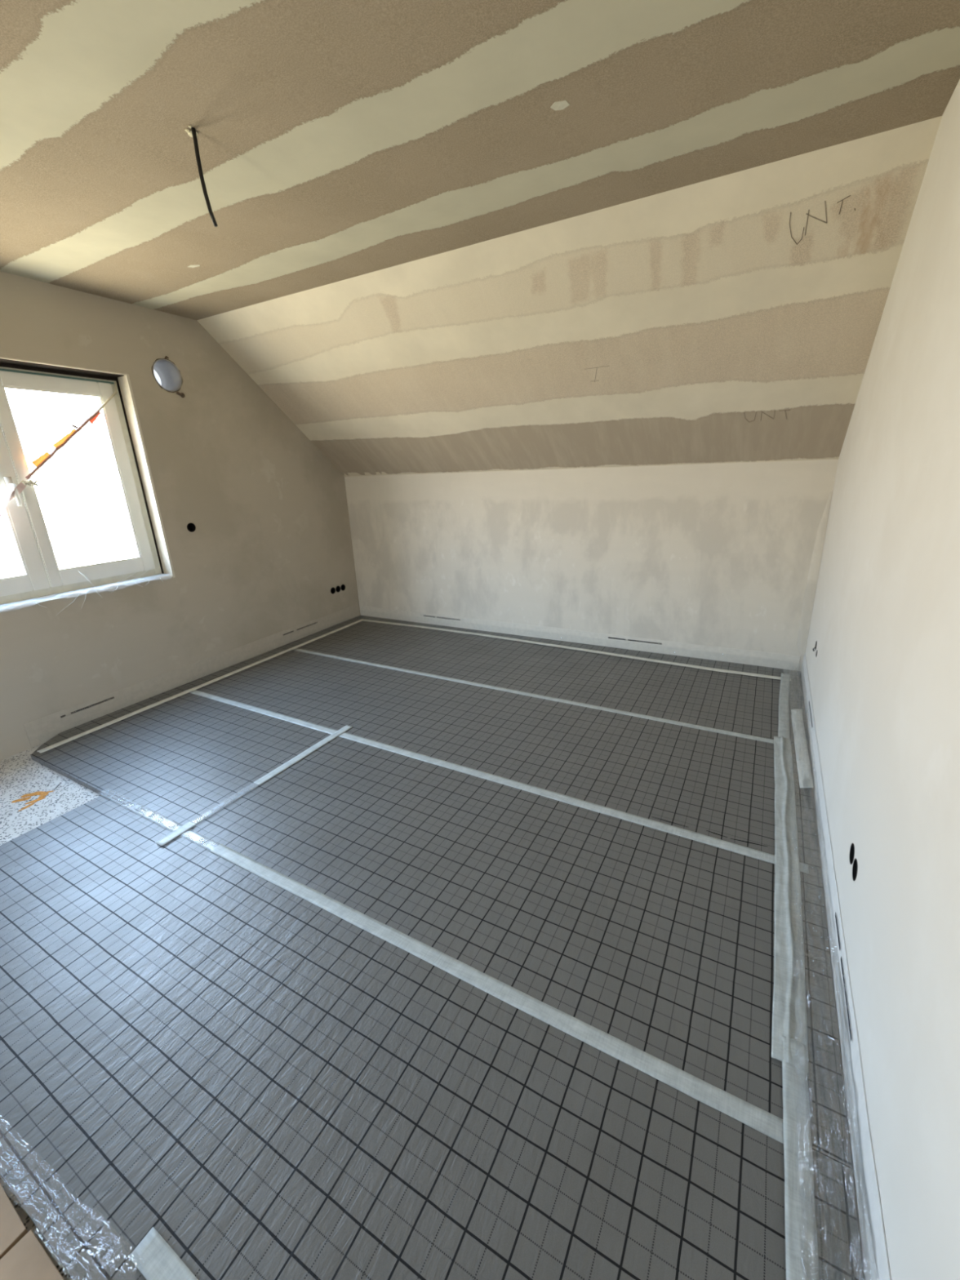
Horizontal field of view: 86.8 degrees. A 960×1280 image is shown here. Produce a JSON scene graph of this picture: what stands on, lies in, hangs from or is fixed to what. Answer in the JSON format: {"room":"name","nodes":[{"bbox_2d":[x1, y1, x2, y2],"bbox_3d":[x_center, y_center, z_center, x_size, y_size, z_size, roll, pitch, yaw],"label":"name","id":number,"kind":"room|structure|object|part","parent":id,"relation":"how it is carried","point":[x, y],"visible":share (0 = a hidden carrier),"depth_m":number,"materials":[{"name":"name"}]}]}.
{"room":"unfinished attic room","nodes":[
{"label":"unfinished attic room","id":0,"kind":"room"},
{"bbox_2d":[0,743,101,1279],"bbox_3d":[-0.764,0.885,2.591,4.900,0.150,6.200,8,21,28],"label":"floor","id":1,"kind":"structure","parent":0,"point":[20,775],"depth_m":2.67,"materials":[{"name":"grey concrete"}]},
{"bbox_2d":[0,1182,27,1259],"bbox_3d":[-1.741,1.327,1.103,1.301,0.022,0.782,8,21,28],"label":"cardboard sheet","id":2,"kind":"object","parent":1,"relation":"on","point":[12,1229],"visible":1,"depth_m":1.11,"materials":[{"name":"beige cardboard"}]},
{"bbox_2d":[0,1229,64,1279],"bbox_3d":[-0.535,1.491,0.461,1.447,0.020,0.757,8,21,28],"label":"cardboard sheet","id":3,"kind":"object","parent":1,"relation":"on","point":[27,1260],"visible":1,"depth_m":1.06,"materials":[{"name":"beige cardboard"}]},
{"bbox_2d":[10,791,53,811],"bbox_3d":[-2.373,0.836,2.691,0.161,0.005,0.180,8,21,28],"label":"residue","id":4,"kind":"object","parent":1,"relation":"on","point":[42,793],"visible":1,"depth_m":2.69,"materials":[{"name":"orange"}]},
{"bbox_2d":[31,688,331,830],"bbox_3d":[-1.889,0.647,3.163,1.737,0.030,1.003,8,21,28],"label":"mat","id":5,"kind":"object","parent":1,"relation":"on","point":[179,758],"visible":0.85,"depth_m":3.02,"materials":[{"name":"plastic"}]},
{"bbox_2d":[36,618,364,753],"bbox_3d":[-1.990,0.225,4.383,0.058,0.001,3.079,7,20,26],"label":"tape","id":6,"kind":"object","parent":5,"relation":"on","point":[146,708],"visible":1,"depth_m":3.84,"materials":[{"name":"white plastic"}]},
{"bbox_2d":[155,724,352,845],"bbox_3d":[-1.130,0.727,2.755,0.056,0.005,1.223,8,21,28],"label":"tape","id":7,"kind":"object","parent":5,"relation":"on","point":[185,827],"visible":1,"depth_m":2.79,"materials":[{"name":"white plastic"}]},
{"bbox_2d":[23,604,359,747],"bbox_3d":[-2.035,0.144,4.476,0.189,0.166,3.167,7,21,26],"label":"strip","id":8,"kind":"object","parent":1,"relation":"on","point":[39,731],"visible":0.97,"depth_m":3.94,"materials":[{"name":"grey plastic"}]},
{"bbox_2d":[0,794,863,1279],"bbox_3d":[-0.787,1.146,1.518,3.203,0.030,0.927,8,21,28],"label":"mat","id":9,"kind":"object","parent":1,"relation":"on","point":[196,1050],"visible":0.88,"depth_m":1.28,"materials":[{"name":"plastic"}]},
{"bbox_2d":[128,1226,198,1279],"bbox_3d":[-0.203,1.342,0.794,1.177,0.002,0.055,8,21,28],"label":"tape","id":10,"kind":"object","parent":9,"relation":"on","point":[153,1257],"visible":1,"depth_m":1.04,"materials":[{"name":"white plastic"}]},
{"bbox_2d":[102,790,783,1143],"bbox_3d":[-0.622,0.979,1.934,3.110,0.010,0.057,8,21,28],"label":"tape","id":11,"kind":"object","parent":9,"relation":"on","point":[754,1117],"visible":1,"depth_m":1.50,"materials":[{"name":"white plastic"}]},
{"bbox_2d":[782,1035,818,1279],"bbox_3d":[0.578,1.265,0.905,0.059,0.007,1.170,8,21,28],"label":"tape","id":12,"kind":"object","parent":9,"relation":"on","point":[801,1234],"visible":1,"depth_m":1.13,"materials":[{"name":"white plastic"}]},
{"bbox_2d":[173,648,821,870],"bbox_3d":[-0.309,0.500,3.408,4.304,0.033,1.012,8,21,28],"label":"mat","id":13,"kind":"object","parent":1,"relation":"on","point":[721,786],"visible":0.98,"depth_m":2.97,"materials":[{"name":"plastic"}]},
{"bbox_2d":[183,688,808,873],"bbox_3d":[-0.499,0.639,2.963,4.097,0.001,0.057,8,21,29],"label":"tape","id":14,"kind":"object","parent":13,"relation":"on","point":[740,849],"visible":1,"depth_m":2.53,"materials":[{"name":"white plastic"}]},
{"bbox_2d":[771,735,808,1072],"bbox_3d":[1.273,0.832,2.118,0.097,0.018,1.904,8,21,28],"label":"tape","id":15,"kind":"object","parent":13,"relation":"on","point":[789,1006],"visible":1,"depth_m":1.74,"materials":[{"name":"white plastic"}]},
{"bbox_2d":[791,708,813,787],"bbox_3d":[1.772,0.570,2.805,0.056,0.031,0.895,7,21,27],"label":"scrap","id":16,"kind":"object","parent":13,"relation":"on","point":[805,776],"visible":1,"depth_m":2.74,"materials":[{"name":"white plastic"}]},
{"bbox_2d":[182,736,852,1168],"bbox_3d":[-0.023,0.904,2.157,2.528,0.030,1.003,8,21,28],"label":"mat","id":17,"kind":"object","parent":1,"relation":"on","point":[661,943],"visible":0.79,"depth_m":1.89,"materials":[{"name":"plastic"}]},
{"bbox_2d":[276,615,808,747],"bbox_3d":[0.218,0.169,4.345,4.344,0.030,1.231,8,21,28],"label":"mat","id":18,"kind":"object","parent":1,"relation":"on","point":[742,704],"visible":0.79,"depth_m":3.98,"materials":[{"name":"plastic"}]},
{"bbox_2d":[293,648,773,743],"bbox_3d":[-0.014,0.335,3.820,4.023,0.001,0.052,8,21,29],"label":"tape","id":19,"kind":"object","parent":18,"relation":"on","point":[638,715],"visible":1,"depth_m":3.49,"materials":[{"name":"white plastic"}]},
{"bbox_2d":[361,619,791,680],"bbox_3d":[0.476,0.025,4.681,4.113,0.002,0.113,8,21,29],"label":"tape","id":20,"kind":"object","parent":18,"relation":"on","point":[369,620],"visible":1,"depth_m":4.38,"materials":[{"name":"white plastic"}]},
{"bbox_2d":[777,672,790,743],"bbox_3d":[1.985,0.414,3.315,0.062,0.006,1.136,8,21,29],"label":"tape","id":21,"kind":"object","parent":18,"relation":"on","point":[784,717],"visible":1,"depth_m":3.26,"materials":[{"name":"white plastic"}]},
{"bbox_2d":[360,605,799,671],"bbox_3d":[0.453,-0.032,4.736,4.315,0.144,0.274,8,21,28],"label":"strip","id":22,"kind":"object","parent":1,"relation":"on","point":[770,660],"visible":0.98,"depth_m":4.53,"materials":[{"name":"beige plastic"}]},
{"bbox_2d":[0,271,360,760],"bbox_3d":[-2.788,-0.720,3.247,0.250,2.940,6.072,7,21,26],"label":"wall","id":23,"kind":"structure","parent":0,"point":[267,549],"depth_m":3.89,"materials":[{"name":"paint"}]},
{"bbox_2d":[0,358,123,377],"bbox_3d":[-2.808,-1.590,2.865,0.098,0.006,1.484,7,21,26],"label":"trim","id":24,"kind":"structure","parent":23,"relation":"attached to","point":[3,361],"depth_m":3.17,"materials":[{"name":"plastic"}]},
{"bbox_2d":[0,362,164,605],"bbox_3d":[-2.820,-0.942,3.109,0.157,1.383,1.495,7,21,26],"label":"window","id":25,"kind":"structure","parent":23,"relation":"in","point":[42,577],"depth_m":3.28,"materials":[{"name":"plastic"}]},
{"bbox_3d":[-2.804,-0.893,3.056,0.070,0.170,0.032,8,21,28],"label":"handle","id":26,"kind":"part","parent":25,"relation":"part of","materials":[{"name":"plastic"}]},
{"bbox_3d":[-2.996,-0.848,2.830,0.062,1.278,0.684,7,21,26],"label":"sash","id":27,"kind":"part","parent":25,"relation":"part of","materials":[{"name":"plastic"}]},
{"bbox_2d":[0,382,117,518],"bbox_3d":[-2.689,-1.198,3.216,0.058,0.903,1.001,6,20,24],"label":"barrier tape","id":28,"kind":"object","parent":25,"relation":"attached to","point":[41,460],"visible":1,"depth_m":3.18,"materials":[{"name":"orange"}]},
{"bbox_2d":[0,356,175,577],"bbox_3d":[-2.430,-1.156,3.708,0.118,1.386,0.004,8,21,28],"label":"trim","id":29,"kind":"structure","parent":23,"relation":"attached to","point":[122,381],"depth_m":3.69,"materials":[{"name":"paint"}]},
{"bbox_2d":[35,568,163,613],"bbox_3d":[-2.736,-0.291,3.280,0.133,0.239,1.460,7,21,26],"label":"film","id":30,"kind":"object","parent":23,"relation":"on","point":[149,568],"visible":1,"depth_m":3.46,"materials":[{"name":"plastic"}]},
{"bbox_2d":[151,355,184,397],"bbox_3d":[-2.380,-1.933,3.756,0.268,0.271,0.225,8,21,28],"label":"duct","id":31,"kind":"object","parent":23,"relation":"attached to","point":[165,372],"visible":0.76,"depth_m":3.80,"materials":[{"name":"plastic"}]},
{"bbox_2d":[186,522,195,532],"bbox_3d":[-2.285,-0.885,3.993,0.056,0.071,0.071,8,21,28],"label":"box","id":32,"kind":"object","parent":23,"relation":"attached to","point":[191,526],"visible":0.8,"depth_m":4.01,"materials":[{"name":"black plastic"}]},
{"bbox_2d":[330,587,335,594],"bbox_3d":[-1.599,-0.532,5.456,0.056,0.071,0.071,8,21,28],"label":"box","id":33,"kind":"object","parent":23,"relation":"attached to","point":[332,589],"visible":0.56,"depth_m":5.47,"materials":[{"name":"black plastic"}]},
{"bbox_2d":[335,586,340,592],"bbox_3d":[-1.563,-0.556,5.523,0.056,0.071,0.071,8,21,28],"label":"box","id":34,"kind":"object","parent":23,"relation":"attached to","point":[338,588],"visible":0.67,"depth_m":5.54,"materials":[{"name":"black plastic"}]},
{"bbox_2d":[340,584,345,591],"bbox_3d":[-1.527,-0.579,5.588,0.056,0.071,0.071,8,21,28],"label":"box","id":35,"kind":"object","parent":23,"relation":"attached to","point":[343,586],"visible":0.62,"depth_m":5.61,"materials":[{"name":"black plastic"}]},
{"bbox_2d":[0,0,959,319],"bbox_3d":[-1.241,-1.638,1.095,5.050,0.346,4.750,8,21,28],"label":"ceiling","id":36,"kind":"structure","parent":0,"point":[338,140],"depth_m":1.67,"materials":[{"name":"beige paint"}]},
{"bbox_2d":[187,264,199,267],"bbox_3d":[-1.597,-2.085,2.831,0.086,0.005,0.032,5,20,22],"label":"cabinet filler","id":37,"kind":"object","parent":36,"relation":"attached to","point":[195,265],"visible":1,"depth_m":2.83,"materials":[{"name":"white paint"}]},
{"bbox_2d":[184,124,217,226],"bbox_3d":[-0.963,-1.593,1.751,0.066,0.287,0.039,13,24,40],"label":"cable","id":38,"kind":"object","parent":36,"relation":"hanging from","point":[193,133],"visible":0.96,"depth_m":1.73,"materials":[{"name":"plastic"}]},
{"bbox_2d":[550,100,569,111],"bbox_3d":[0.256,-1.719,1.633,0.058,0.004,0.046,8,21,28],"label":"ceiling patch","id":39,"kind":"object","parent":36,"relation":"attached to","point":[559,105],"visible":1,"depth_m":1.63,"materials":[{"name":"white paint"}]},
{"bbox_2d":[196,115,942,476],"bbox_3d":[0.235,-1.910,3.730,5.000,1.700,2.116,8,21,28],"label":"ceiling","id":40,"kind":"structure","parent":0,"point":[702,308],"depth_m":2.98,"materials":[{"name":"beige paint"}]},
{"bbox_2d":[743,409,790,422],"bbox_3d":[1.786,-1.399,3.168,0.253,0.058,0.080,8,21,28],"label":"pencil writing","id":41,"kind":"object","parent":40,"relation":"attached to","point":[784,410],"visible":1,"depth_m":3.16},
{"bbox_2d":[789,195,855,244],"bbox_3d":[1.395,-1.734,2.094,0.125,0.094,0.221,-16,22,-35],"label":"pencil writing","id":42,"kind":"object","parent":40,"relation":"on","point":[850,195],"visible":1,"depth_m":2.11,"materials":[{"name":"grey"}]},
{"bbox_2d":[344,459,838,671],"bbox_3d":[0.561,-0.703,4.749,4.500,1.705,0.252,8,21,28],"label":"wall","id":43,"kind":"structure","parent":0,"point":[719,555],"depth_m":4.29,"materials":[{"name":"paint"}]},
{"bbox_2d":[796,491,832,654],"bbox_3d":[2.370,-0.449,3.621,0.066,1.170,0.007,8,21,28],"label":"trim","id":44,"kind":"structure","parent":43,"relation":"attached to","point":[812,578],"depth_m":3.63,"materials":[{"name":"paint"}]},
{"bbox_2d":[804,79,959,1279],"bbox_3d":[1.164,-0.176,1.116,0.250,2.940,6.060,8,21,28],"label":"wall","id":45,"kind":"structure","parent":0,"point":[884,674],"depth_m":1.27,"materials":[{"name":"white paint"}]},
{"bbox_2d":[800,653,890,1279],"bbox_3d":[1.344,0.786,2.095,0.124,0.182,4.205,8,21,28],"label":"strip","id":46,"kind":"object","parent":45,"relation":"attached to","point":[874,1257],"visible":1,"depth_m":1.28,"materials":[{"name":"plastic"}]},
{"bbox_2d":[849,843,854,864],"bbox_3d":[1.175,0.664,1.559,0.056,0.065,0.065,8,21,28],"label":"box","id":47,"kind":"object","parent":45,"relation":"attached to","point":[852,847],"visible":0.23,"depth_m":1.59,"materials":[{"name":"black plastic"}]},
{"bbox_2d":[852,858,857,880],"bbox_3d":[1.139,0.686,1.498,0.056,0.065,0.065,8,21,28],"label":"box","id":48,"kind":"object","parent":45,"relation":"attached to","point":[855,867],"visible":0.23,"depth_m":1.53,"materials":[{"name":"black plastic"}]}
]}

